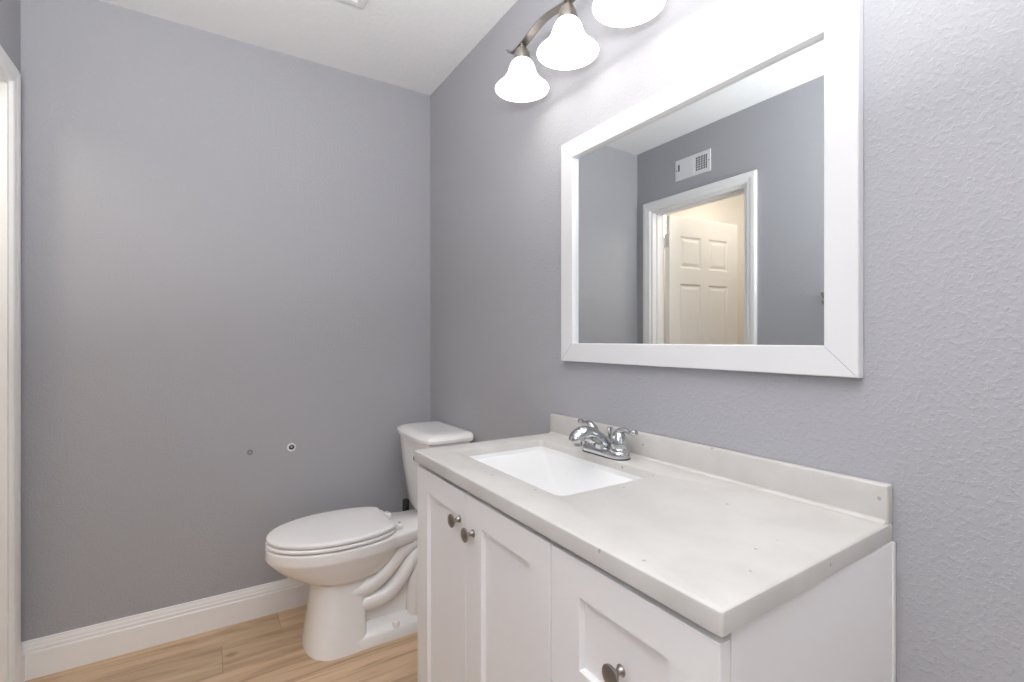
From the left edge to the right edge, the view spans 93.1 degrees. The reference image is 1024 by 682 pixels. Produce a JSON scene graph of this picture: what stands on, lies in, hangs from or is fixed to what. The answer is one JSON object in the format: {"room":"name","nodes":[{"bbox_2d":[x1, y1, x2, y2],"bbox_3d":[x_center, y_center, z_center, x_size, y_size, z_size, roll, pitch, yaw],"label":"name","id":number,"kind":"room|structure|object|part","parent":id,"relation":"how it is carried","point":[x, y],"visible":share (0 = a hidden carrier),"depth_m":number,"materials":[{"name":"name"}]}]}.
{"room":"bathroom","nodes":[
{"label":"bathroom","id":0,"kind":"room"},
{"bbox_2d":[0,0,20,73],"bbox_3d":[-0.981,-0.038,0.430,0.110,2.440,5.300,0,0,-32],"label":"wall","id":1,"kind":"structure","parent":0,"point":[10,10],"depth_m":1.61,"materials":[{"name":"grey paint"}]},
{"bbox_2d":[0,45,20,681],"bbox_3d":[-1.511,0.139,1.272,0.144,2.086,0.786,0,0,-32],"label":"trim","id":2,"kind":"structure","parent":1,"relation":"attached to","point":[10,77],"depth_m":1.59,"materials":[{"name":"white wood"}]},
{"bbox_2d":[21,647,24,681],"bbox_3d":[-1.681,1.116,1.658,0.014,0.132,0.046,0,0,-32],"label":"baseboard","id":3,"kind":"structure","parent":1,"relation":"attached to","point":[22,655],"depth_m":1.67,"materials":[{"name":"white wood"}]},
{"bbox_2d":[25,605,417,681],"bbox_3d":[-0.922,1.212,0.526,3.150,0.060,5.400,0,0,-32],"label":"floor","id":4,"kind":"structure","parent":0,"point":[269,648],"depth_m":1.78,"materials":[{"name":"brown wood"}]},
{"bbox_2d":[264,420,473,660],"bbox_3d":[-0.619,0.786,2.058,0.780,0.791,0.497,0,0,-32],"label":"toilet","id":5,"kind":"object","parent":4,"relation":"on","point":[359,565],"visible":0.88,"depth_m":1.88,"materials":[{"name":"porcelain"},{"name":"plastic"}]},
{"bbox_3d":[-0.722,0.764,1.929,0.463,0.015,0.362,0,0,-32],"label":"seat","id":6,"kind":"part","parent":5,"relation":"part of","materials":[{"name":"white plastic"}]},
{"bbox_3d":[-0.723,0.745,1.928,0.453,0.020,0.360,0,0,-32],"label":"seat lid","id":7,"kind":"part","parent":5,"relation":"part of","materials":[{"name":"white plastic"}]},
{"bbox_3d":[-0.360,0.602,2.171,0.202,0.343,0.384,0,0,-32],"label":"tank","id":8,"kind":"part","parent":5,"relation":"part of","materials":[{"name":"white ceramic"}]},
{"bbox_3d":[-0.362,0.410,2.171,0.225,0.038,0.412,0,0,-32],"label":"tank lid","id":9,"kind":"part","parent":5,"relation":"part of","materials":[{"name":"white ceramic"}]},
{"bbox_2d":[418,465,895,681],"bbox_3d":[0.177,0.759,1.072,0.503,0.846,0.939,0,0,-32],"label":"vanity cabinet","id":10,"kind":"object","parent":4,"relation":"on","point":[500,600],"visible":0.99,"depth_m":0.79,"materials":[{"name":"white paint"}]},
{"bbox_3d":[-0.176,0.713,1.231,0.020,0.728,0.294,0,0,-32],"label":"door","id":11,"kind":"part","parent":10,"relation":"part of","materials":[{"name":"white paint"}]},
{"bbox_3d":[-0.133,0.415,1.118,0.028,0.031,0.031,0,0,-32],"label":"knob","id":12,"kind":"part","parent":10,"relation":"part of","materials":[{"name":"silver metal"}]},
{"bbox_3d":[-0.097,0.425,1.061,0.028,0.031,0.031,0,0,-32],"label":"knob","id":13,"kind":"part","parent":10,"relation":"part of","materials":[{"name":"silver metal"}]},
{"bbox_3d":[-0.012,0.713,0.970,0.020,0.728,0.318,0,0,-32],"label":"door","id":14,"kind":"part","parent":10,"relation":"part of","materials":[{"name":"white paint"}]},
{"bbox_3d":[0.143,0.468,0.680,0.028,0.031,0.031,0,0,-32],"label":"knob","id":15,"kind":"part","parent":10,"relation":"part of","materials":[{"name":"silver metal"}]},
{"bbox_3d":[0.161,0.464,0.697,0.020,0.230,0.322,0,0,-32],"label":"drawer","id":16,"kind":"part","parent":10,"relation":"part of","materials":[{"name":"white paint"}]},
{"bbox_2d":[414,413,892,637],"bbox_3d":[0.186,0.330,1.078,0.485,0.175,0.956,0,0,-32],"label":"countertop","id":17,"kind":"structure","parent":10,"relation":"on","point":[720,538],"depth_m":0.85,"materials":[{"name":"stone"}]},
{"bbox_2d":[469,447,642,495],"bbox_3d":[0.091,0.371,1.221,0.288,0.091,0.459,0,0,-32],"label":"basin","id":18,"kind":"object","parent":17,"relation":"in","point":[560,471],"depth_m":1.33,"materials":[{"name":"white ceramic"}]},
{"bbox_2d":[569,419,637,460],"bbox_3d":[0.241,0.264,1.300,0.173,0.083,0.173,0,0,9],"label":"faucet","id":19,"kind":"object","parent":17,"relation":"on","point":[616,448],"visible":1,"depth_m":1.25,"materials":[{"name":"silver metal"}]},
{"bbox_3d":[0.213,0.255,1.357,0.047,0.061,0.083,0,0,-32],"label":"handle","id":20,"kind":"part","parent":19,"relation":"part of","materials":[{"name":"silver metal"}]},
{"bbox_3d":[0.208,0.261,1.272,0.142,0.078,0.048,0,0,-32],"label":"spout","id":21,"kind":"part","parent":19,"relation":"part of","materials":[{"name":"silver metal"}]},
{"bbox_3d":[0.250,0.294,1.298,0.056,0.020,0.158,0,0,-32],"label":"plate","id":22,"kind":"part","parent":19,"relation":"part of","materials":[{"name":"silver metal"}]},
{"bbox_3d":[0.264,0.260,1.307,0.017,0.055,0.017,0,0,-32],"label":"lift rod","id":23,"kind":"part","parent":19,"relation":"part of","materials":[{"name":"silver metal"}]},
{"bbox_3d":[0.287,0.255,1.240,0.047,0.061,0.083,0,0,-32],"label":"handle","id":24,"kind":"part","parent":19,"relation":"part of","materials":[{"name":"silver metal"}]},
{"bbox_3d":[0.032,0.759,0.980,0.062,0.846,0.938,0,0,-32],"label":"frame","id":25,"kind":"part","parent":10,"relation":"part of","materials":[{"name":"white paint"}]},
{"bbox_2d":[21,0,429,641],"bbox_3d":[-1.091,-0.038,2.134,1.521,2.440,0.100,0,0,-32],"label":"wall","id":26,"kind":"structure","parent":0,"point":[225,241],"depth_m":1.96,"materials":[{"name":"grey paint"}]},
{"bbox_2d":[21,578,308,680],"bbox_3d":[-1.060,1.116,2.086,1.521,0.132,0.014,0,0,-32],"label":"baseboard","id":27,"kind":"structure","parent":26,"relation":"attached to","point":[46,655],"depth_m":1.88,"materials":[{"name":"white wood"}]},
{"bbox_2d":[246,449,253,455],"bbox_3d":[-1.112,0.477,2.060,0.027,0.027,0.002,0,0,-32],"label":"wall anchor","id":28,"kind":"object","parent":26,"relation":"attached to","point":[249,452],"visible":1,"depth_m":2.06,"materials":[{"name":"grey plastic"}]},
{"bbox_2d":[287,443,295,450],"bbox_3d":[-0.975,0.474,2.146,0.037,0.037,0.004,0,0,-32],"label":"wall anchor","id":29,"kind":"object","parent":26,"relation":"attached to","point":[291,447],"visible":1,"depth_m":2.15,"materials":[{"name":"white plastic"}]},
{"bbox_2d":[99,0,516,94],"bbox_3d":[-0.922,-1.288,0.526,3.150,0.060,5.400,0,0,-32],"label":"ceiling","id":30,"kind":"structure","parent":0,"point":[415,45],"depth_m":1.95,"materials":[{"name":"white paint"}]},
{"bbox_2d":[340,0,366,8],"bbox_3d":[-0.607,-1.250,1.612,0.306,0.016,0.306,0,0,-32],"label":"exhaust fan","id":31,"kind":"object","parent":30,"relation":"attached to","point":[358,3],"visible":1,"depth_m":1.79,"materials":[{"name":"white plastic"}]},
{"bbox_2d":[430,0,1023,681],"bbox_3d":[0.688,-0.038,0.832,0.100,2.440,4.200,0,0,-32],"label":"wall","id":32,"kind":"structure","parent":0,"point":[935,414],"depth_m":0.84,"materials":[{"name":"grey paint"}]},
{"bbox_2d":[495,0,665,101],"bbox_3d":[0.235,-0.900,1.251,0.220,0.224,0.854,0,0,-32],"label":"vanity light","id":33,"kind":"object","parent":32,"relation":"attached to","point":[568,46],"visible":1,"depth_m":1.37,"materials":[{"name":"white glass"}]},
{"bbox_3d":[0.032,-0.834,1.527,0.170,0.090,0.170,0,0,-32],"label":"lamp shade","id":34,"kind":"part","parent":33,"relation":"part of","materials":[{"name":"white glass"}]},
{"bbox_3d":[0.032,-0.847,1.527,0.047,0.059,0.047,0,0,-32],"label":"bulb","id":35,"kind":"part","parent":33,"relation":"part of","materials":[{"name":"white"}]},
{"bbox_3d":[0.214,-0.935,1.238,0.026,0.027,0.836,0,0,-32],"label":"arm","id":36,"kind":"part","parent":33,"relation":"part of","materials":[{"name":"silver metal"}]},
{"bbox_3d":[0.153,-0.847,1.334,0.047,0.059,0.047,0,0,-32],"label":"bulb","id":37,"kind":"part","parent":33,"relation":"part of","materials":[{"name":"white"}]},
{"bbox_3d":[0.153,-0.834,1.334,0.170,0.090,0.170,0,0,-32],"label":"lamp shade","id":38,"kind":"part","parent":33,"relation":"part of","materials":[{"name":"white glass"}]},
{"bbox_3d":[0.275,-0.834,1.141,0.170,0.090,0.170,0,0,-32],"label":"lamp shade","id":39,"kind":"part","parent":33,"relation":"part of","materials":[{"name":"white glass"}]},
{"bbox_2d":[561,0,862,377],"bbox_3d":[0.386,-0.276,1.197,0.022,0.684,0.831,0,0,-32],"label":"framed mirror","id":40,"kind":"object","parent":32,"relation":"attached to","point":[714,221],"visible":1,"depth_m":1.05,"materials":[{"name":"white mirror"}]},
{"bbox_2d":[576,37,823,344],"bbox_3d":[0.390,-0.276,1.199,0.004,0.582,0.729,0,0,-32],"label":"mirror glass","id":41,"kind":"object","parent":40,"relation":"attached to","point":[700,215],"depth_m":1.09,"materials":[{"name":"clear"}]},
{"bbox_2d":[549,413,891,524],"bbox_3d":[0.379,0.275,1.202,0.027,0.066,0.934,0,0,-32],"label":"backsplash","id":42,"kind":"structure","parent":32,"relation":"attached to","point":[866,499],"depth_m":0.98,"materials":[{"name":"stone"}]}
]}

